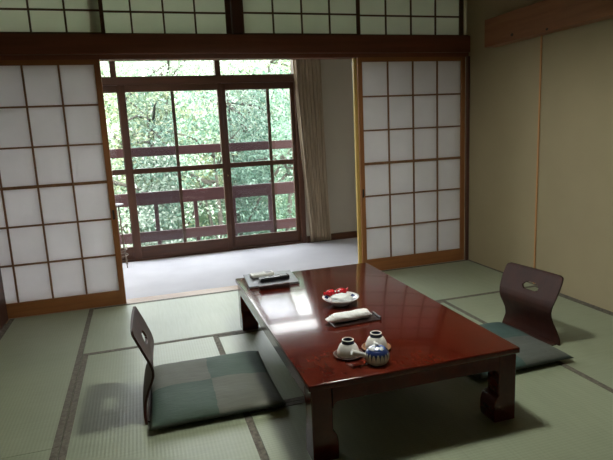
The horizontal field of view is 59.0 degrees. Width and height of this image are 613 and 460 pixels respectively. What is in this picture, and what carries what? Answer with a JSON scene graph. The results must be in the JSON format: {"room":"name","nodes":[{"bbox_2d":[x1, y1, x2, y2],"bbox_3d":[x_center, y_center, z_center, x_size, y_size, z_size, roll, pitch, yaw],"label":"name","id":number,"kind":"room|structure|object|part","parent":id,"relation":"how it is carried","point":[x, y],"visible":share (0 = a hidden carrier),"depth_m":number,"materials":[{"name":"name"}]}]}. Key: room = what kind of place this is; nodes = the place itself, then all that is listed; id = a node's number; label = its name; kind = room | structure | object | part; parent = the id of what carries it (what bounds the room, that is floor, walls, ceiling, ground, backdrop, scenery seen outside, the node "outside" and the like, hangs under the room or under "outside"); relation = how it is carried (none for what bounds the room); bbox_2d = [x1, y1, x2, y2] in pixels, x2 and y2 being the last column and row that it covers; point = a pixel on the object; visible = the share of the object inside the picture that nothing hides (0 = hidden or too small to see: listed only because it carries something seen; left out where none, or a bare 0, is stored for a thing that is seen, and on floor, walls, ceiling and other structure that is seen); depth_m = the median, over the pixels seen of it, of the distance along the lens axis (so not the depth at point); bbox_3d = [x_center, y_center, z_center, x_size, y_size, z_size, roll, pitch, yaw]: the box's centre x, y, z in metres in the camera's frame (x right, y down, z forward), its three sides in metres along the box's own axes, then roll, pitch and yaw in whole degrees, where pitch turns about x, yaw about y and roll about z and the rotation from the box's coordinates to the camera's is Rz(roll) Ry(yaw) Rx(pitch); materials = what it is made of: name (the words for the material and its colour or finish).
{"room":"traditional dwelling","nodes":[
{"label":"traditional dwelling","id":0,"kind":"room"},
{"bbox_2d":[0,53,467,60],"bbox_3d":[-0.597,-1.317,4.128,4.150,0.033,0.100,-6,11,-17],"label":"trim","id":1,"kind":"structure","parent":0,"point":[143,57],"depth_m":4.07,"materials":[{"name":"red wood"}]},
{"bbox_2d":[122,238,357,298],"bbox_3d":[-0.625,0.387,5.250,4.400,0.120,1.439,-6,11,-17],"label":"floor","id":2,"kind":"structure","parent":0,"point":[154,277],"depth_m":5.18,"materials":[{"name":"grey carpet"}]},
{"bbox_2d":[116,203,128,267],"bbox_3d":[-1.861,0.060,5.292,0.208,0.622,0.208,-6,11,-17],"label":"stand","id":3,"kind":"object","parent":2,"relation":"on","point":[117,204],"visible":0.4,"depth_m":5.28,"materials":[{"name":"grey metal"}]},
{"bbox_3d":[-1.818,0.048,5.373,0.009,0.613,0.044,3,12,28],"label":"leg","id":4,"kind":"part","parent":3,"relation":"part of","materials":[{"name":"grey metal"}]},
{"bbox_2d":[304,59,356,235],"bbox_3d":[0.451,-1.053,6.092,1.088,2.300,0.150,-6,11,-17],"label":"wall","id":5,"kind":"structure","parent":0,"point":[336,74],"depth_m":6.00,"materials":[{"name":"grey paint"}]},
{"bbox_2d":[102,60,306,262],"bbox_3d":[-1.528,-0.834,5.497,3.066,2.330,0.125,-6,11,-17],"label":"window","id":6,"kind":"structure","parent":5,"relation":"in","point":[113,80],"depth_m":5.59,"materials":[{"name":"brown wood"}]},
{"bbox_2d":[140,91,186,241],"bbox_3d":[-1.559,-0.590,5.566,0.520,1.730,0.020,-6,11,-17],"label":"screen","id":7,"kind":"object","parent":6,"relation":"attached to","point":[171,92],"visible":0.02,"depth_m":5.61,"materials":[{"name":"brown wood"}]},
{"bbox_3d":[-1.556,-1.479,5.378,3.062,0.080,0.125,-6,11,-17],"label":"head rail","id":8,"kind":"part","parent":6,"relation":"part of","materials":[{"name":"brown wood"}]},
{"bbox_2d":[103,82,300,259],"bbox_3d":[-1.415,-0.594,5.548,2.754,1.734,0.071,-6,11,-17],"label":"door","id":9,"kind":"structure","parent":6,"relation":"attached to","point":[161,250],"depth_m":5.64,"materials":[{"name":"brown wood"}]},
{"bbox_3d":[-2.295,-1.330,5.165,0.912,0.066,0.032,-6,11,-17],"label":"rail","id":10,"kind":"part","parent":9,"relation":"part of","materials":[{"name":"brown wood"}]},
{"bbox_3d":[-2.258,-0.537,5.312,0.912,0.052,0.032,-6,11,-17],"label":"rail","id":11,"kind":"part","parent":9,"relation":"part of","materials":[{"name":"brown wood"}]},
{"bbox_3d":[-2.219,0.279,5.463,0.912,0.125,0.032,-6,11,-17],"label":"rail","id":12,"kind":"part","parent":9,"relation":"part of","materials":[{"name":"brown wood"}]},
{"bbox_3d":[-1.345,-1.420,5.410,0.895,0.066,0.032,-6,11,-17],"label":"rail","id":13,"kind":"part","parent":9,"relation":"part of","materials":[{"name":"brown wood"}]},
{"bbox_3d":[-1.308,-0.628,5.557,0.895,0.052,0.032,-6,11,-17],"label":"rail","id":14,"kind":"part","parent":9,"relation":"part of","materials":[{"name":"brown wood"}]},
{"bbox_3d":[-1.269,0.189,5.708,0.895,0.125,0.032,-6,11,-17],"label":"rail","id":15,"kind":"part","parent":9,"relation":"part of","materials":[{"name":"brown wood"}]},
{"bbox_3d":[-0.515,-1.513,5.695,0.693,0.066,0.032,-6,11,-17],"label":"rail","id":16,"kind":"part","parent":9,"relation":"part of","materials":[{"name":"brown wood"}]},
{"bbox_3d":[-0.477,-0.720,5.842,0.693,0.052,0.032,-6,11,-17],"label":"rail","id":17,"kind":"part","parent":9,"relation":"part of","materials":[{"name":"brown wood"}]},
{"bbox_3d":[-0.439,0.097,5.994,0.693,0.125,0.032,-6,11,-17],"label":"rail","id":18,"kind":"part","parent":9,"relation":"part of","materials":[{"name":"brown wood"}]},
{"bbox_2d":[265,89,276,231],"bbox_3d":[-0.617,-0.687,5.846,0.525,1.730,0.020,-6,11,-17],"label":"screen","id":19,"kind":"object","parent":6,"relation":"attached to","point":[267,90],"visible":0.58,"depth_m":5.89,"materials":[{"name":"brown wood"}]},
{"bbox_2d":[293,59,330,241],"bbox_3d":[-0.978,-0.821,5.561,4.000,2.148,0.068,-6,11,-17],"label":"curtain","id":20,"kind":"object","parent":6,"relation":"hanging from","point":[307,73],"visible":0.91,"depth_m":5.87,"materials":[{"name":"beige fabric"}]},
{"bbox_2d":[307,231,356,242],"bbox_3d":[0.527,0.053,6.217,1.088,0.075,0.014,-6,11,-17],"label":"baseboard","id":21,"kind":"structure","parent":5,"relation":"attached to","point":[352,234],"depth_m":6.17,"materials":[{"name":"brown wood"}]},
{"bbox_2d":[464,0,612,311],"bbox_3d":[2.010,-0.709,3.100,0.120,2.630,6.820,-6,11,-17],"label":"wall","id":22,"kind":"structure","parent":0,"point":[574,234],"depth_m":3.91,"materials":[{"name":"beige paint"}]},
{"bbox_2d":[8,258,464,320],"bbox_3d":[-0.514,0.480,4.469,4.150,0.031,0.124,-6,11,-17],"label":"trim","id":23,"kind":"structure","parent":22,"relation":"attached to","point":[227,288],"depth_m":4.31,"materials":[{"name":"brown wood"}]},
{"bbox_2d":[0,60,126,318],"bbox_3d":[-1.905,-0.273,3.857,1.007,1.798,0.031,-6,11,-17],"label":"screen","id":24,"kind":"object","parent":23,"relation":"on","point":[60,250],"visible":1,"depth_m":3.88,"materials":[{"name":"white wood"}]},
{"bbox_3d":[-1.947,-1.139,3.697,0.926,0.034,0.028,-6,11,-17],"label":"rail","id":25,"kind":"part","parent":24,"relation":"part of","materials":[{"name":"orange wood"}]},
{"bbox_3d":[-1.867,0.557,4.011,0.926,0.108,0.028,-6,11,-17],"label":"rail","id":26,"kind":"part","parent":24,"relation":"part of","materials":[{"name":"orange wood"}]},
{"bbox_2d":[352,58,361,263],"bbox_3d":[0.897,-0.568,4.731,1.004,1.798,0.030,-6,11,-17],"label":"screen","id":27,"kind":"object","parent":23,"relation":"on","point":[354,72],"visible":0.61,"depth_m":4.57,"materials":[{"name":"brown wood"}]},
{"bbox_2d":[356,57,464,269],"bbox_3d":[0.928,-0.564,4.701,1.003,1.798,0.031,-6,11,-17],"label":"screen","id":28,"kind":"object","parent":23,"relation":"on","point":[411,110],"visible":0.93,"depth_m":4.69,"materials":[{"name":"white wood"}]},
{"bbox_3d":[0.886,-1.430,4.541,0.926,0.034,0.028,-6,11,-17],"label":"rail","id":29,"kind":"part","parent":28,"relation":"part of","materials":[{"name":"orange wood"}]},
{"bbox_3d":[0.967,0.266,4.855,0.926,0.108,0.028,-6,11,-17],"label":"rail","id":30,"kind":"part","parent":28,"relation":"part of","materials":[{"name":"orange wood"}]},
{"bbox_2d":[465,56,469,259],"bbox_3d":[1.430,-0.608,4.820,0.027,1.800,0.027,-6,11,-17],"label":"trim","id":31,"kind":"structure","parent":22,"relation":"attached to","point":[467,119],"depth_m":4.80,"materials":[{"name":"red wood"}]},
{"bbox_2d":[533,36,542,283],"bbox_3d":[1.701,-0.487,3.987,0.008,1.840,0.014,-6,11,-17],"label":"trim","id":32,"kind":"structure","parent":22,"relation":"attached to","point":[541,37],"depth_m":3.97,"materials":[{"name":"brown wood"}]},
{"bbox_2d":[468,260,612,313],"bbox_3d":[2.252,0.704,2.541,0.012,0.036,5.170,-6,11,-17],"label":"baseboard","id":33,"kind":"structure","parent":22,"relation":"attached to","point":[468,260],"depth_m":3.82,"materials":[{"name":"wood"}]},
{"bbox_2d":[484,0,612,47],"bbox_3d":[1.994,-1.260,2.573,0.101,0.208,3.655,-6,11,-17],"label":"board","id":34,"kind":"object","parent":22,"relation":"attached to","point":[544,17],"visible":1,"depth_m":3.67,"materials":[{"name":"brown wood"}]},
{"bbox_3d":[-1.527,-0.190,1.206,0.175,2.630,5.188,-6,11,-17],"label":"wall","id":35,"kind":"structure","parent":0,"visible":0},
{"bbox_2d":[0,268,7,329],"bbox_3d":[-2.204,-0.209,3.593,0.114,1.800,0.290,-6,11,-17],"label":"trim","id":36,"kind":"structure","parent":35,"relation":"attached to","point":[3,309],"depth_m":3.81,"materials":[{"name":"red wood"}]},
{"bbox_2d":[0,33,469,54],"bbox_3d":[-0.580,-1.399,4.103,4.113,0.136,0.128,-6,11,-17],"label":"wooden beam","id":37,"kind":"structure","parent":35,"relation":"attached to","point":[10,43],"depth_m":4.03,"materials":[{"name":"red wood"}]},
{"bbox_2d":[230,0,242,33],"bbox_3d":[-0.532,-1.636,4.074,0.075,0.317,0.098,-6,11,-17],"label":"trim","id":38,"kind":"structure","parent":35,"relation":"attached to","point":[235,5],"depth_m":4.04,"materials":[{"name":"red wood"}]},
{"bbox_2d":[22,33,468,35],"bbox_3d":[-0.604,-1.471,4.100,4.150,0.010,0.100,-6,11,-17],"label":"trim","id":39,"kind":"structure","parent":35,"relation":"attached to","point":[22,33],"depth_m":4.07,"materials":[{"name":"brown wood"}]},
{"bbox_2d":[0,0,104,32],"bbox_3d":[-1.878,-1.495,3.655,0.952,0.315,0.022,-6,11,-17],"label":"screen","id":40,"kind":"object","parent":39,"relation":"on","point":[16,16],"visible":1,"depth_m":3.71,"materials":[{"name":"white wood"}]},
{"bbox_3d":[-1.872,-1.342,3.683,0.900,0.005,0.020,-6,11,-17],"label":"rail","id":41,"kind":"part","parent":40,"relation":"part of","materials":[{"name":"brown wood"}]},
{"bbox_2d":[102,0,231,33],"bbox_3d":[-1.051,-1.585,3.930,1.000,0.315,0.022,-6,11,-17],"label":"transom window","id":42,"kind":"structure","parent":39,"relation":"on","point":[120,16],"depth_m":3.95,"materials":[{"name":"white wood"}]},
{"bbox_2d":[241,0,359,33],"bbox_3d":[-0.032,-1.684,4.205,0.957,0.315,0.022,-6,11,-17],"label":"screen","id":43,"kind":"object","parent":39,"relation":"on","point":[258,16],"visible":1,"depth_m":4.21,"materials":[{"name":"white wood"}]},
{"bbox_3d":[-0.033,-1.531,4.230,0.916,0.005,0.020,-6,11,-17],"label":"rail","id":44,"kind":"part","parent":43,"relation":"part of","materials":[{"name":"brown wood"}]},
{"bbox_2d":[360,0,463,34],"bbox_3d":[0.865,-1.781,4.500,1.000,0.315,0.022,-6,11,-17],"label":"screen","id":45,"kind":"object","parent":39,"relation":"on","point":[380,17],"visible":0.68,"depth_m":4.51,"materials":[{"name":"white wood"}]},
{"bbox_3d":[0.269,0.979,1.925,4.700,0.085,5.300,-6,11,-17],"label":"floor","id":46,"kind":"structure","parent":0,"visible":0},
{"bbox_2d":[0,447,59,459],"bbox_3d":[-1.004,1.102,1.252,0.570,0.036,1.948,-6,11,-17],"label":"mat","id":47,"kind":"object","parent":46,"relation":"on","point":[51,454],"visible":0.96,"depth_m":2.19,"materials":[{"name":"wicker"}]},
{"bbox_2d":[0,308,93,458],"bbox_3d":[-1.582,0.789,3.085,0.570,0.036,1.943,-6,11,-17],"label":"mat","id":48,"kind":"object","parent":46,"relation":"on","point":[41,356],"visible":0.96,"depth_m":2.93,"materials":[{"name":"wicker"}]},
{"bbox_2d":[58,335,268,459],"bbox_3d":[-0.689,0.852,2.516,0.794,0.036,1.661,-6,11,-17],"label":"mat","id":49,"kind":"object","parent":46,"relation":"on","point":[105,421],"visible":0.82,"depth_m":2.38,"materials":[{"name":"wicker"}]},
{"bbox_2d":[130,306,153,424],"bbox_3d":[-0.595,0.598,2.602,0.433,0.426,0.432,-6,11,-15],"label":"chair","id":50,"kind":"object","parent":49,"relation":"on","point":[138,325],"visible":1,"depth_m":2.48,"materials":[{"name":"brown wood"}]},
{"bbox_3d":[-0.568,0.800,2.645,0.396,0.007,0.400,-6,11,-15],"label":"seat","id":51,"kind":"part","parent":50,"relation":"part of","materials":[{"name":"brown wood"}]},
{"bbox_2d":[149,351,285,430],"bbox_3d":[-0.469,0.756,2.679,0.600,0.054,0.660,-6,11,-16],"label":"floor cushion","id":52,"kind":"object","parent":50,"relation":"on","point":[182,392],"visible":1,"depth_m":2.56,"materials":[{"name":"green fabric"}]},
{"bbox_2d":[83,289,261,355],"bbox_3d":[-0.686,0.602,3.864,1.614,0.036,0.950,-6,11,-17],"label":"mat","id":53,"kind":"object","parent":46,"relation":"on","point":[169,320],"visible":0.57,"depth_m":3.73,"materials":[{"name":"wicker"}]},
{"bbox_2d":[218,301,481,402],"bbox_3d":[0.349,0.682,3.171,1.588,0.036,0.991,-6,11,-17],"label":"mat","id":54,"kind":"object","parent":46,"relation":"on","point":[289,390],"visible":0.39,"depth_m":3.13,"materials":[{"name":"wicker"}]},
{"bbox_2d":[235,263,519,459],"bbox_3d":[0.219,0.557,2.903,0.918,0.322,1.615,-6,11,-16],"label":"table","id":55,"kind":"object","parent":54,"relation":"on","point":[430,342],"visible":0.98,"depth_m":2.35,"materials":[{"name":"red paint"}]},
{"bbox_3d":[-0.377,0.488,3.498,0.104,0.296,0.104,-6,11,-16],"label":"leg","id":56,"kind":"part","parent":55,"relation":"part of","materials":[{"name":"red paint"}]},
{"bbox_2d":[243,270,299,288],"bbox_3d":[-0.227,0.310,3.434,0.312,0.012,0.300,-5,11,-13],"label":"folder","id":57,"kind":"object","parent":55,"relation":"on","point":[251,282],"visible":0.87,"depth_m":3.37,"materials":[{"name":"white plastic"}]},
{"bbox_2d":[250,270,273,277],"bbox_3d":[-0.286,0.285,3.485,0.150,0.022,0.062,-7,11,-22],"label":"remote control","id":58,"kind":"object","parent":57,"relation":"on","point":[264,273],"visible":0.99,"depth_m":3.46,"materials":[{"name":"white plastic"}]},
{"bbox_2d":[259,273,289,281],"bbox_3d":[-0.203,0.298,3.397,0.190,0.022,0.050,-7,11,-21],"label":"remote control","id":59,"kind":"object","parent":57,"relation":"on","point":[279,276],"visible":1,"depth_m":3.38,"materials":[{"name":"black plastic"}]},
{"bbox_2d":[258,282,289,290],"bbox_3d":[-0.194,0.336,3.246,0.188,0.026,0.037,-6,11,-16],"label":"case","id":60,"kind":"object","parent":55,"relation":"on","point":[282,284],"visible":1,"depth_m":3.23,"materials":[{"name":"red leather"}]},
{"bbox_3d":[0.057,0.729,2.092,0.104,0.296,0.104,-6,11,-16],"label":"leg","id":61,"kind":"part","parent":55,"relation":"part of","materials":[{"name":"red paint"}]},
{"bbox_2d":[322,291,358,306],"bbox_3d":[0.182,0.375,2.894,0.197,0.042,0.197,-6,11,-17],"label":"plate","id":62,"kind":"object","parent":55,"relation":"on","point":[355,296],"visible":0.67,"depth_m":2.87,"materials":[{"name":"white ceramic"}]},
{"bbox_2d":[323,289,337,295],"bbox_3d":[0.131,0.339,2.935,0.084,0.034,0.038,-8,12,-25],"label":"wrapped candy","id":63,"kind":"object","parent":62,"relation":"on","point":[331,292],"visible":0.95,"depth_m":2.92,"materials":[{"name":"red plastic"}]},
{"bbox_2d":[334,287,347,293],"bbox_3d":[0.190,0.332,2.959,0.084,0.034,0.039,-8,12,-25],"label":"wrapped candy","id":64,"kind":"object","parent":62,"relation":"on","point":[340,290],"visible":0.88,"depth_m":2.94,"materials":[{"name":"red plastic"}]},
{"bbox_2d":[330,293,352,301],"bbox_3d":[0.186,0.357,2.879,0.120,0.041,0.092,-6,11,-17],"label":"wrapped candy","id":65,"kind":"object","parent":62,"relation":"on","point":[341,297],"visible":0.96,"depth_m":2.85,"materials":[{"name":"white paper"}]},
{"bbox_2d":[333,349,362,359],"bbox_3d":[0.173,0.514,2.238,0.124,0.010,0.124,-6,11,-17],"label":"saucer","id":66,"kind":"object","parent":55,"relation":"on","point":[335,351],"visible":0.38,"depth_m":2.21,"materials":[{"name":"brown wood"}]},
{"bbox_2d":[337,337,358,357],"bbox_3d":[0.171,0.479,2.232,0.094,0.065,0.094,-6,11,-17],"label":"teacup","id":67,"kind":"object","parent":66,"relation":"on","point":[344,349],"visible":0.96,"depth_m":2.20,"materials":[{"name":"white ceramic"}]},
{"bbox_2d":[329,311,381,327],"bbox_3d":[0.235,0.433,2.631,0.244,0.019,0.092,-6,11,-18],"label":"tray","id":68,"kind":"object","parent":55,"relation":"on","point":[374,317],"visible":0.8,"depth_m":2.61,"materials":[{"name":"black plastic"}]},
{"bbox_2d":[325,308,371,322],"bbox_3d":[0.202,0.416,2.620,0.230,0.049,0.067,-6,11,-19],"label":"hand towel","id":69,"kind":"object","parent":68,"relation":"on","point":[355,314],"visible":1,"depth_m":2.60,"materials":[{"name":"white fabric"}]},
{"bbox_2d":[351,341,389,365],"bbox_3d":[0.261,0.490,2.143,0.151,0.083,0.113,-12,14,-41],"label":"teapot","id":70,"kind":"object","parent":55,"relation":"on","point":[376,354],"visible":1,"depth_m":2.12,"materials":[{"name":"white ceramic"}]},
{"bbox_3d":[0.207,0.487,2.137,0.067,0.040,0.025,-5,11,-13],"label":"handle","id":71,"kind":"part","parent":70,"relation":"part of","materials":[{"name":"white ceramic"}]},
{"bbox_3d":[0.279,0.458,2.145,0.068,0.024,0.068,-6,11,-17],"label":"lid","id":72,"kind":"part","parent":70,"relation":"part of","materials":[{"name":"blue ceramic"}]},
{"bbox_2d":[362,343,390,350],"bbox_3d":[0.296,0.497,2.295,0.124,0.010,0.124,-6,11,-17],"label":"saucer","id":73,"kind":"object","parent":55,"relation":"on","point":[388,344],"visible":0.21,"depth_m":2.30,"materials":[{"name":"brown wood"}]},
{"bbox_2d":[365,330,386,348],"bbox_3d":[0.294,0.463,2.289,0.094,0.065,0.094,-6,11,-17],"label":"teacup","id":74,"kind":"object","parent":73,"relation":"on","point":[375,335],"visible":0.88,"depth_m":2.27,"materials":[{"name":"white ceramic"}]},
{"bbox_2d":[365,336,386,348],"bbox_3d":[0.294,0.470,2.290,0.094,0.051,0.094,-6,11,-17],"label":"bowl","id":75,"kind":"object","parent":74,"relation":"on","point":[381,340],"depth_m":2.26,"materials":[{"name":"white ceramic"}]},
{"bbox_3d":[0.816,0.652,2.313,0.104,0.296,0.104,-6,11,-16],"label":"leg","id":76,"kind":"part","parent":55,"relation":"part of","materials":[{"name":"red paint"}]},
{"bbox_2d":[250,362,612,459],"bbox_3d":[0.642,0.840,2.242,1.588,0.036,0.978,-6,11,-17],"label":"mat","id":77,"kind":"object","parent":46,"relation":"on","point":[560,414],"visible":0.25,"depth_m":2.29,"materials":[{"name":"wicker"}]},
{"bbox_2d":[382,260,536,301],"bbox_3d":[0.849,0.445,4.321,1.601,0.036,0.950,-6,11,-17],"label":"mat","id":78,"kind":"object","parent":46,"relation":"on","point":[445,281],"visible":0.48,"depth_m":4.39,"materials":[{"name":"wicker"}]},
{"bbox_2d":[442,286,612,392],"bbox_3d":[1.646,0.639,3.068,0.831,0.036,1.941,-6,11,-17],"label":"mat","id":79,"kind":"object","parent":46,"relation":"on","point":[585,331],"visible":0.64,"depth_m":3.25,"materials":[{"name":"wicker"}]},
{"bbox_2d":[499,262,563,345],"bbox_3d":[1.144,0.441,3.100,0.433,0.391,0.432,-7,11,-23],"label":"chair","id":80,"kind":"object","parent":79,"relation":"on","point":[528,311],"visible":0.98,"depth_m":3.15,"materials":[{"name":"brown wood"}]},
{"bbox_2d":[473,322,573,378],"bbox_3d":[1.012,0.631,2.971,0.580,0.056,0.580,-6,11,-18],"label":"floor cushion","id":81,"kind":"object","parent":80,"relation":"on","point":[533,351],"visible":0.34,"depth_m":2.85,"materials":[{"name":"teal fabric"}]},
{"bbox_3d":[1.137,0.631,3.127,0.396,0.007,0.400,-7,11,-23],"label":"seat","id":82,"kind":"part","parent":80,"relation":"part of","materials":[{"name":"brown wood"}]},
{"label":"outside","id":83,"kind":"structure","parent":0,"visible":0},
{"bbox_3d":[-0.904,0.356,6.527,7.400,0.100,1.140,-6,11,-17],"label":"floor","id":84,"kind":"structure","parent":83,"visible":0},
{"bbox_2d":[110,140,295,247],"bbox_3d":[-1.071,-0.433,6.817,7.200,1.360,0.160,-6,11,-17],"label":"balcony railing","id":85,"kind":"object","parent":84,"relation":"on","point":[212,193],"visible":0.2,"depth_m":6.68,"materials":[{"name":"brown wood"}]},
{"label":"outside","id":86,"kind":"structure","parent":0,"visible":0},
{"bbox_2d":[100,60,295,246],"bbox_3d":[-6.697,-6.160,25.493,50.000,14.393,40.000,-6,11,-17],"label":"ground","id":87,"kind":"structure","parent":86,"point":[128,63],"depth_m":22.96,"materials":[{"name":"green plant"}]},
{"bbox_2d":[100,61,137,169],"bbox_3d":[-7.757,-3.277,16.283,6.210,5.969,6.227,-7,11,-20],"label":"leafy tree","id":88,"kind":"object","parent":87,"relation":"on","point":[119,61],"visible":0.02,"depth_m":16.37,"materials":[{"name":"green plant"}]},
{"bbox_2d":[101,71,170,228],"bbox_3d":[-5.552,-1.613,13.169,4.722,4.889,4.334,0,11,13],"label":"leafy tree","id":89,"kind":"object","parent":87,"relation":"on","point":[107,111],"visible":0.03,"depth_m":13.19,"materials":[{"name":"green plant"}]},
{"bbox_2d":[106,114,219,247],"bbox_3d":[-3.534,0.004,10.545,3.871,4.491,4.503,7,14,43],"label":"leafy tree","id":90,"kind":"object","parent":87,"relation":"on","point":[141,217],"visible":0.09,"depth_m":10.20,"materials":[{"name":"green plant"}]},
{"bbox_2d":[100,61,256,246],"bbox_3d":[-3.579,-1.463,13.080,5.138,5.152,4.971,-4,11,-6],"label":"leafy tree","id":91,"kind":"object","parent":87,"relation":"on","point":[166,93],"visible":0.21,"depth_m":12.52,"materials":[{"name":"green plant"}]},
{"bbox_2d":[100,60,267,185],"bbox_3d":[-4.217,-3.817,16.746,6.356,5.984,6.176,-3,11,-1],"label":"leafy tree","id":92,"kind":"object","parent":87,"relation":"on","point":[169,69],"visible":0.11,"depth_m":16.11,"materials":[{"name":"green plant"}]},
{"bbox_2d":[114,90,295,245],"bbox_3d":[-2.052,-0.411,11.521,4.551,5.188,4.512,-10,13,-35],"label":"leafy tree","id":93,"kind":"object","parent":87,"relation":"on","point":[214,122],"visible":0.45,"depth_m":10.90,"materials":[{"name":"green plant"}]},
{"bbox_2d":[130,60,290,235],"bbox_3d":[-1.942,-2.161,14.048,5.808,5.572,5.252,-6,11,-19],"label":"leafy tree","id":94,"kind":"object","parent":87,"relation":"on","point":[233,62],"visible":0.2,"depth_m":13.62,"materials":[{"name":"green plant"}]},
{"bbox_2d":[176,60,289,155],"bbox_3d":[-1.339,-4.771,18.277,6.481,6.042,6.487,-1,11,10],"label":"leafy tree","id":95,"kind":"object","parent":87,"relation":"on","point":[271,61],"visible":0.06,"depth_m":17.71,"materials":[{"name":"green plant"}]},
{"bbox_2d":[202,89,294,235],"bbox_3d":[-0.330,-0.540,11.550,3.989,5.269,4.704,-2,11,5],"label":"leafy tree","id":96,"kind":"object","parent":87,"relation":"on","point":[249,174],"visible":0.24,"depth_m":11.02,"materials":[{"name":"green plant"}]},
{"bbox_2d":[238,60,295,229],"bbox_3d":[0.534,-2.265,14.519,5.157,5.296,5.589,-5,11,-11],"label":"leafy tree","id":97,"kind":"object","parent":87,"relation":"on","point":[256,68],"visible":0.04,"depth_m":13.74,"materials":[{"name":"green plant"}]}
]}

